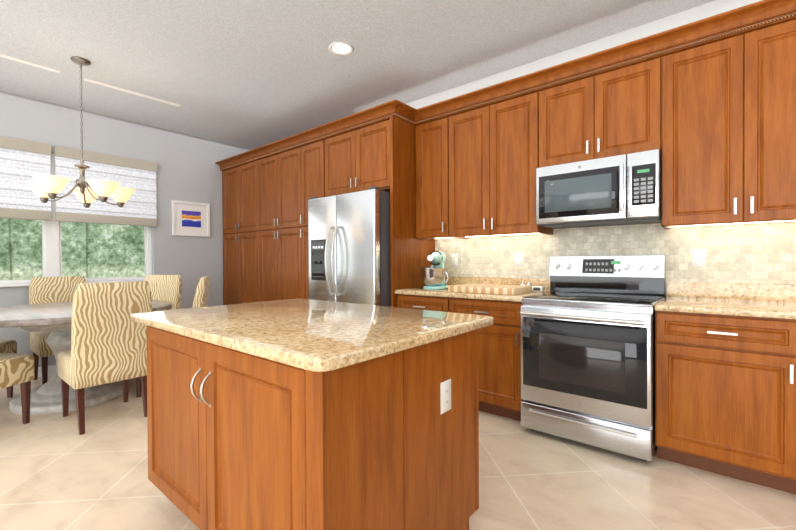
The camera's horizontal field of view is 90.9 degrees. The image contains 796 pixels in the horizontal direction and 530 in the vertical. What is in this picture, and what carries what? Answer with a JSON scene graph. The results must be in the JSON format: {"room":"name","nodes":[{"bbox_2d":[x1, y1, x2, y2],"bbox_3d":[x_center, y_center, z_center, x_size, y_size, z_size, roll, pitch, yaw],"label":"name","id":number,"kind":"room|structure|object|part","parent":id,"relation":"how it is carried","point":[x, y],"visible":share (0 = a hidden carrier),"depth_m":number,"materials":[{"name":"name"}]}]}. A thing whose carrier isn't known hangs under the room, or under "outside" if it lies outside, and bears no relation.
{"room":"kitchen","nodes":[
{"label":"kitchen","id":0,"kind":"room"},
{"bbox_2d":[0,91,250,366],"bbox_3d":[-4.842,-0.252,2.731,0.180,2.830,8.500,0,1,40],"label":"wall","id":1,"kind":"structure","parent":0,"point":[188,169],"depth_m":4.88,"materials":[{"name":"grey paint"}]},
{"bbox_2d":[38,365,55,376],"bbox_3d":[-4.939,1.116,2.465,0.014,0.100,7.740,0,1,40],"label":"baseboard","id":2,"kind":"structure","parent":1,"relation":"attached to","point":[51,369],"depth_m":4.06,"materials":[{"name":"white paint"}]},
{"bbox_2d":[0,154,151,286],"bbox_3d":[-3.638,-0.481,4.113,0.165,1.386,1.886,0,1,40],"label":"window unit","id":3,"kind":"structure","parent":1,"relation":"in","point":[50,230],"depth_m":4.17,"materials":[{"name":"white paint"}]},
{"bbox_2d":[0,136,51,220],"bbox_3d":[-3.898,-0.843,3.677,0.038,0.785,0.975,0,1,40],"label":"shade","id":4,"kind":"object","parent":3,"relation":"attached to","point":[13,205],"depth_m":3.88,"materials":[{"name":"fabric"}]},
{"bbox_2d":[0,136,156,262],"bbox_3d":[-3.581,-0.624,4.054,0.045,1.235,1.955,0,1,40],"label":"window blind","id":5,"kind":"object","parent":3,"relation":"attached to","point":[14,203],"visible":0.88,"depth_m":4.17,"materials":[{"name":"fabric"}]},
{"bbox_3d":[-3.556,-0.581,4.050,0.003,1.150,0.003,0,1,40],"label":"cord","id":6,"kind":"part","parent":5,"relation":"part of","materials":[{"name":"white paint"}]},
{"bbox_2d":[54,145,156,226],"bbox_3d":[-3.264,-0.854,4.441,0.038,0.785,0.950,0,1,40],"label":"shade","id":7,"kind":"object","parent":3,"relation":"attached to","point":[68,209],"depth_m":4.43,"materials":[{"name":"fabric"}]},
{"bbox_2d":[172,200,209,236],"bbox_3d":[-2.708,-0.603,5.139,0.019,0.445,0.470,0,1,40],"label":"picture frame","id":8,"kind":"object","parent":1,"relation":"attached to","point":[190,218],"visible":0.88,"depth_m":5.13,"materials":[{"name":"white paint"}]},
{"bbox_2d":[0,0,714,149],"bbox_3d":[-1.145,-1.690,-0.163,9.800,0.060,8.800,0,1,40],"label":"ceiling","id":9,"kind":"structure","parent":0,"point":[251,74],"depth_m":3.09,"materials":[{"name":"paint"}]},
{"bbox_2d":[0,54,59,72],"bbox_3d":[-3.091,-1.679,3.239,0.060,0.003,0.450,0,1,40],"label":"ceiling vent","id":10,"kind":"object","parent":9,"relation":"in","point":[1,55],"depth_m":3.26,"materials":[{"name":"white metal"}]},
{"bbox_2d":[25,56,135,207],"bbox_3d":[-2.591,-1.093,3.248,0.728,1.179,0.703,0,1,40],"label":"chandelier","id":11,"kind":"object","parent":9,"relation":"hanging from","point":[44,188],"visible":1,"depth_m":3.16,"materials":[{"name":"white glass"}]},
{"bbox_2d":[83,78,180,106],"bbox_3d":[-2.580,-1.687,3.855,0.060,0.003,0.810,0,1,40],"label":"ceiling vent","id":12,"kind":"object","parent":9,"relation":"in","point":[85,79],"depth_m":3.81,"materials":[{"name":"white metal"}]},
{"bbox_2d":[329,42,353,55],"bbox_3d":[-0.443,-1.688,3.062,0.196,0.008,0.196,0,1,40],"label":"recessed light","id":13,"kind":"object","parent":9,"relation":"in","point":[341,48],"visible":1,"depth_m":3.06,"materials":[{"name":"white paint"}]},
{"bbox_2d":[323,104,410,203],"bbox_3d":[-0.207,-1.048,3.984,0.918,0.721,0.626,0,1,40],"label":"upper cabinet","id":14,"kind":"object","parent":0,"relation":"attached to","point":[363,151],"depth_m":3.62,"materials":[{"name":"brown wood"}]},
{"bbox_2d":[0,375,795,529],"bbox_3d":[-1.131,1.200,-0.136,9.800,0.060,8.800,0,1,40],"label":"floor","id":15,"kind":"structure","parent":0,"point":[58,471],"depth_m":2.03,"materials":[{"name":"tile"}]},
{"bbox_2d":[0,340,16,397],"bbox_3d":[-3.531,0.640,3.129,0.575,1.024,0.470,0,1,-20],"label":"chair","id":16,"kind":"object","parent":15,"relation":"on","point":[8,346],"visible":0.5,"depth_m":3.36,"materials":[{"name":"fabric"}]},
{"bbox_2d":[0,353,34,423],"bbox_3d":[-2.940,0.642,2.639,0.470,1.024,0.575,0,1,10],"label":"chair","id":17,"kind":"object","parent":15,"relation":"on","point":[15,369],"visible":1,"depth_m":2.80,"materials":[{"name":"fabric"}]},
{"bbox_2d":[29,276,86,384],"bbox_3d":[-3.310,0.632,3.901,0.575,1.024,0.470,0,1,40],"label":"chair","id":18,"kind":"object","parent":15,"relation":"on","point":[42,290],"visible":0.33,"depth_m":3.91,"materials":[{"name":"fabric"}]},
{"bbox_2d":[0,300,171,414],"bbox_3d":[-2.810,0.759,3.397,1.480,0.775,1.480,0,1,40],"label":"dining table","id":19,"kind":"object","parent":15,"relation":"on","point":[55,319],"visible":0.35,"depth_m":3.17,"materials":[{"name":"white stone"}]},
{"bbox_2d":[57,281,151,434],"bbox_3d":[-2.219,0.635,2.969,0.575,1.024,0.470,0,1,40],"label":"chair","id":20,"kind":"object","parent":15,"relation":"on","point":[108,341],"visible":0.9,"depth_m":2.77,"materials":[{"name":"fabric"}]},
{"bbox_2d":[145,275,181,309],"bbox_3d":[-2.681,0.626,4.152,0.470,1.024,0.575,0,1,10],"label":"chair","id":21,"kind":"object","parent":15,"relation":"on","point":[167,288],"visible":0.17,"depth_m":4.34,"materials":[{"name":"fabric"}]},
{"bbox_2d":[136,276,209,396],"bbox_3d":[-2.091,0.628,3.662,0.575,1.024,0.470,0,1,-20],"label":"chair","id":22,"kind":"object","parent":15,"relation":"on","point":[201,297],"visible":0.19,"depth_m":3.53,"materials":[{"name":"fabric"}]},
{"bbox_2d":[219,148,258,304],"bbox_3d":[-1.893,-0.145,5.396,0.946,2.536,0.626,0,1,40],"label":"tall cabinet","id":23,"kind":"object","parent":15,"relation":"on","point":[240,174],"depth_m":5.11,"materials":[{"name":"brown wood"}]},
{"bbox_2d":[259,136,302,301],"bbox_3d":[-1.194,-0.143,4.816,0.870,2.536,0.626,0,1,40],"label":"tall cabinet","id":24,"kind":"object","parent":15,"relation":"on","point":[280,246],"depth_m":4.55,"materials":[{"name":"brown wood"}]},
{"bbox_2d":[299,128,322,298],"bbox_3d":[-0.708,-0.142,4.412,0.395,2.536,0.626,0,1,40],"label":"tall cabinet","id":25,"kind":"object","parent":15,"relation":"on","point":[311,143],"depth_m":4.23,"materials":[{"name":"brown wood"}]},
{"bbox_2d":[130,298,493,529],"bbox_3d":[-0.442,0.691,1.841,1.472,0.914,1.011,0,1,40],"label":"kitchen island","id":26,"kind":"object","parent":15,"relation":"on","point":[297,414],"visible":1,"depth_m":1.35,"materials":[{"name":"brown wood"}]},
{"bbox_2d":[130,298,493,371],"bbox_3d":[-0.442,0.252,1.839,1.472,0.035,1.004,0,1,40],"label":"island countertop","id":27,"kind":"structure","parent":26,"relation":"on","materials":[{"name":"stone"}]},
{"bbox_2d":[308,186,390,306],"bbox_3d":[-0.304,0.230,3.871,0.904,1.798,0.933,0,1,40],"label":"fridge","id":28,"kind":"object","parent":15,"relation":"on","point":[349,259],"visible":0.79,"depth_m":3.48,"materials":[{"name":"silver metal"}]},
{"bbox_2d":[395,296,450,311],"bbox_3d":[0.392,0.691,3.517,0.537,0.877,0.616,0,1,40],"label":"base cabinet","id":29,"kind":"object","parent":15,"relation":"on","point":[432,303],"depth_m":3.25,"materials":[{"name":"brown wood"}]},
{"bbox_2d":[447,296,522,421],"bbox_3d":[0.834,0.692,3.149,0.613,0.877,0.616,0,1,40],"label":"base cabinet","id":30,"kind":"object","parent":15,"relation":"on","point":[499,344],"depth_m":2.85,"materials":[{"name":"brown wood"}]},
{"bbox_2d":[395,288,546,303],"bbox_3d":[0.609,0.233,3.298,1.149,0.035,0.624,0,1,40],"label":"countertop","id":31,"kind":"structure","parent":30,"relation":"on","point":[515,299],"depth_m":3.03,"materials":[{"name":"beige stone"}]},
{"bbox_2d":[421,251,448,289],"bbox_3d":[0.355,0.041,3.540,0.278,0.344,0.376,0,1,40],"label":"stand mixer","id":32,"kind":"object","parent":31,"relation":"on","point":[433,276],"visible":1,"depth_m":3.43,"materials":[{"name":"teal metal"}]},
{"bbox_2d":[448,284,531,294],"bbox_3d":[0.733,0.191,3.138,0.560,0.049,0.360,0,1,40],"label":"cutting board","id":33,"kind":"object","parent":31,"relation":"on","point":[495,289],"visible":1,"depth_m":3.02,"materials":[{"name":"beige wood"}]},
{"bbox_2d":[532,286,544,291],"bbox_3d":[1.122,0.191,3.132,0.085,0.044,0.072,0,1,40],"label":"gadget","id":34,"kind":"object","parent":31,"relation":"on","point":[538,288],"visible":0.98,"depth_m":3.10,"materials":[{"name":"white plastic"}]},
{"bbox_2d":[520,255,665,460],"bbox_3d":[1.311,0.534,2.646,0.755,1.195,0.750,0,1,40],"label":"range","id":35,"kind":"object","parent":15,"relation":"on","point":[588,350],"visible":0.96,"depth_m":2.43,"materials":[{"name":"silver metal"}]},
{"bbox_2d":[655,312,795,493],"bbox_3d":[2.118,0.695,2.083,1.198,0.877,0.616,0,1,40],"label":"base cabinet","id":36,"kind":"object","parent":15,"relation":"on","point":[725,386],"depth_m":2.03,"materials":[{"name":"brown wood"}]},
{"bbox_2d":[655,296,795,319],"bbox_3d":[2.351,0.238,1.852,1.848,0.035,0.624,0,1,40],"label":"countertop","id":37,"kind":"structure","parent":36,"relation":"on","point":[701,305],"depth_m":2.11,"materials":[{"name":"beige stone"}]},
{"bbox_2d":[411,104,462,239],"bbox_3d":[0.406,-0.836,3.666,0.362,1.146,0.336,0,1,40],"label":"upper cabinet","id":38,"kind":"object","parent":0,"relation":"attached to","point":[428,125],"depth_m":3.56,"materials":[{"name":"brown wood"}]},
{"bbox_2d":[447,72,554,239],"bbox_3d":[0.848,-0.834,3.299,0.788,1.146,0.336,0,1,40],"label":"upper cabinet","id":39,"kind":"object","parent":0,"relation":"attached to","point":[493,133],"depth_m":3.14,"materials":[{"name":"brown wood"}]},
{"bbox_2d":[407,0,761,296],"bbox_3d":[1.538,-0.288,3.074,9.800,2.830,0.180,0,1,40],"label":"wall","id":40,"kind":"structure","parent":0,"point":[703,11],"depth_m":2.96,"materials":[{"name":"grey paint"}]},
{"bbox_2d":[539,36,662,167],"bbox_3d":[1.444,-1.069,2.801,0.764,0.673,0.336,0,1,40],"label":"upper cabinet","id":41,"kind":"object","parent":0,"relation":"attached to","point":[607,104],"depth_m":2.63,"materials":[{"name":"brown wood"}]},
{"bbox_2d":[536,149,661,228],"bbox_3d":[1.408,-0.500,2.759,0.757,0.424,0.434,0,1,40],"label":"microwave","id":42,"kind":"object","parent":41,"relation":"attached to","point":[623,189],"visible":0.98,"depth_m":2.60,"materials":[{"name":"silver metal"}]},
{"bbox_2d":[445,276,795,299],"bbox_3d":[1.820,0.165,2.711,3.762,0.100,0.020,0,1,40],"label":"backsplash","id":43,"kind":"structure","parent":0,"relation":"attached to","point":[674,287],"depth_m":2.55,"materials":[{"name":"beige stone"}]},
{"bbox_2d":[659,0,795,227],"bbox_3d":[2.035,-0.831,2.314,0.768,1.146,0.336,0,1,40],"label":"upper cabinet","id":44,"kind":"object","parent":0,"relation":"attached to","point":[707,106],"depth_m":2.22,"materials":[{"name":"brown wood"}]},
{"label":"outside","id":45,"kind":"structure","parent":0,"visible":0},
{"bbox_2d":[0,162,144,279],"bbox_3d":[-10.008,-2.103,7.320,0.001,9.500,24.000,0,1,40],"label":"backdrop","id":46,"kind":"structure","parent":45,"point":[129,271],"depth_m":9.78,"materials":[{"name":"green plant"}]}
]}

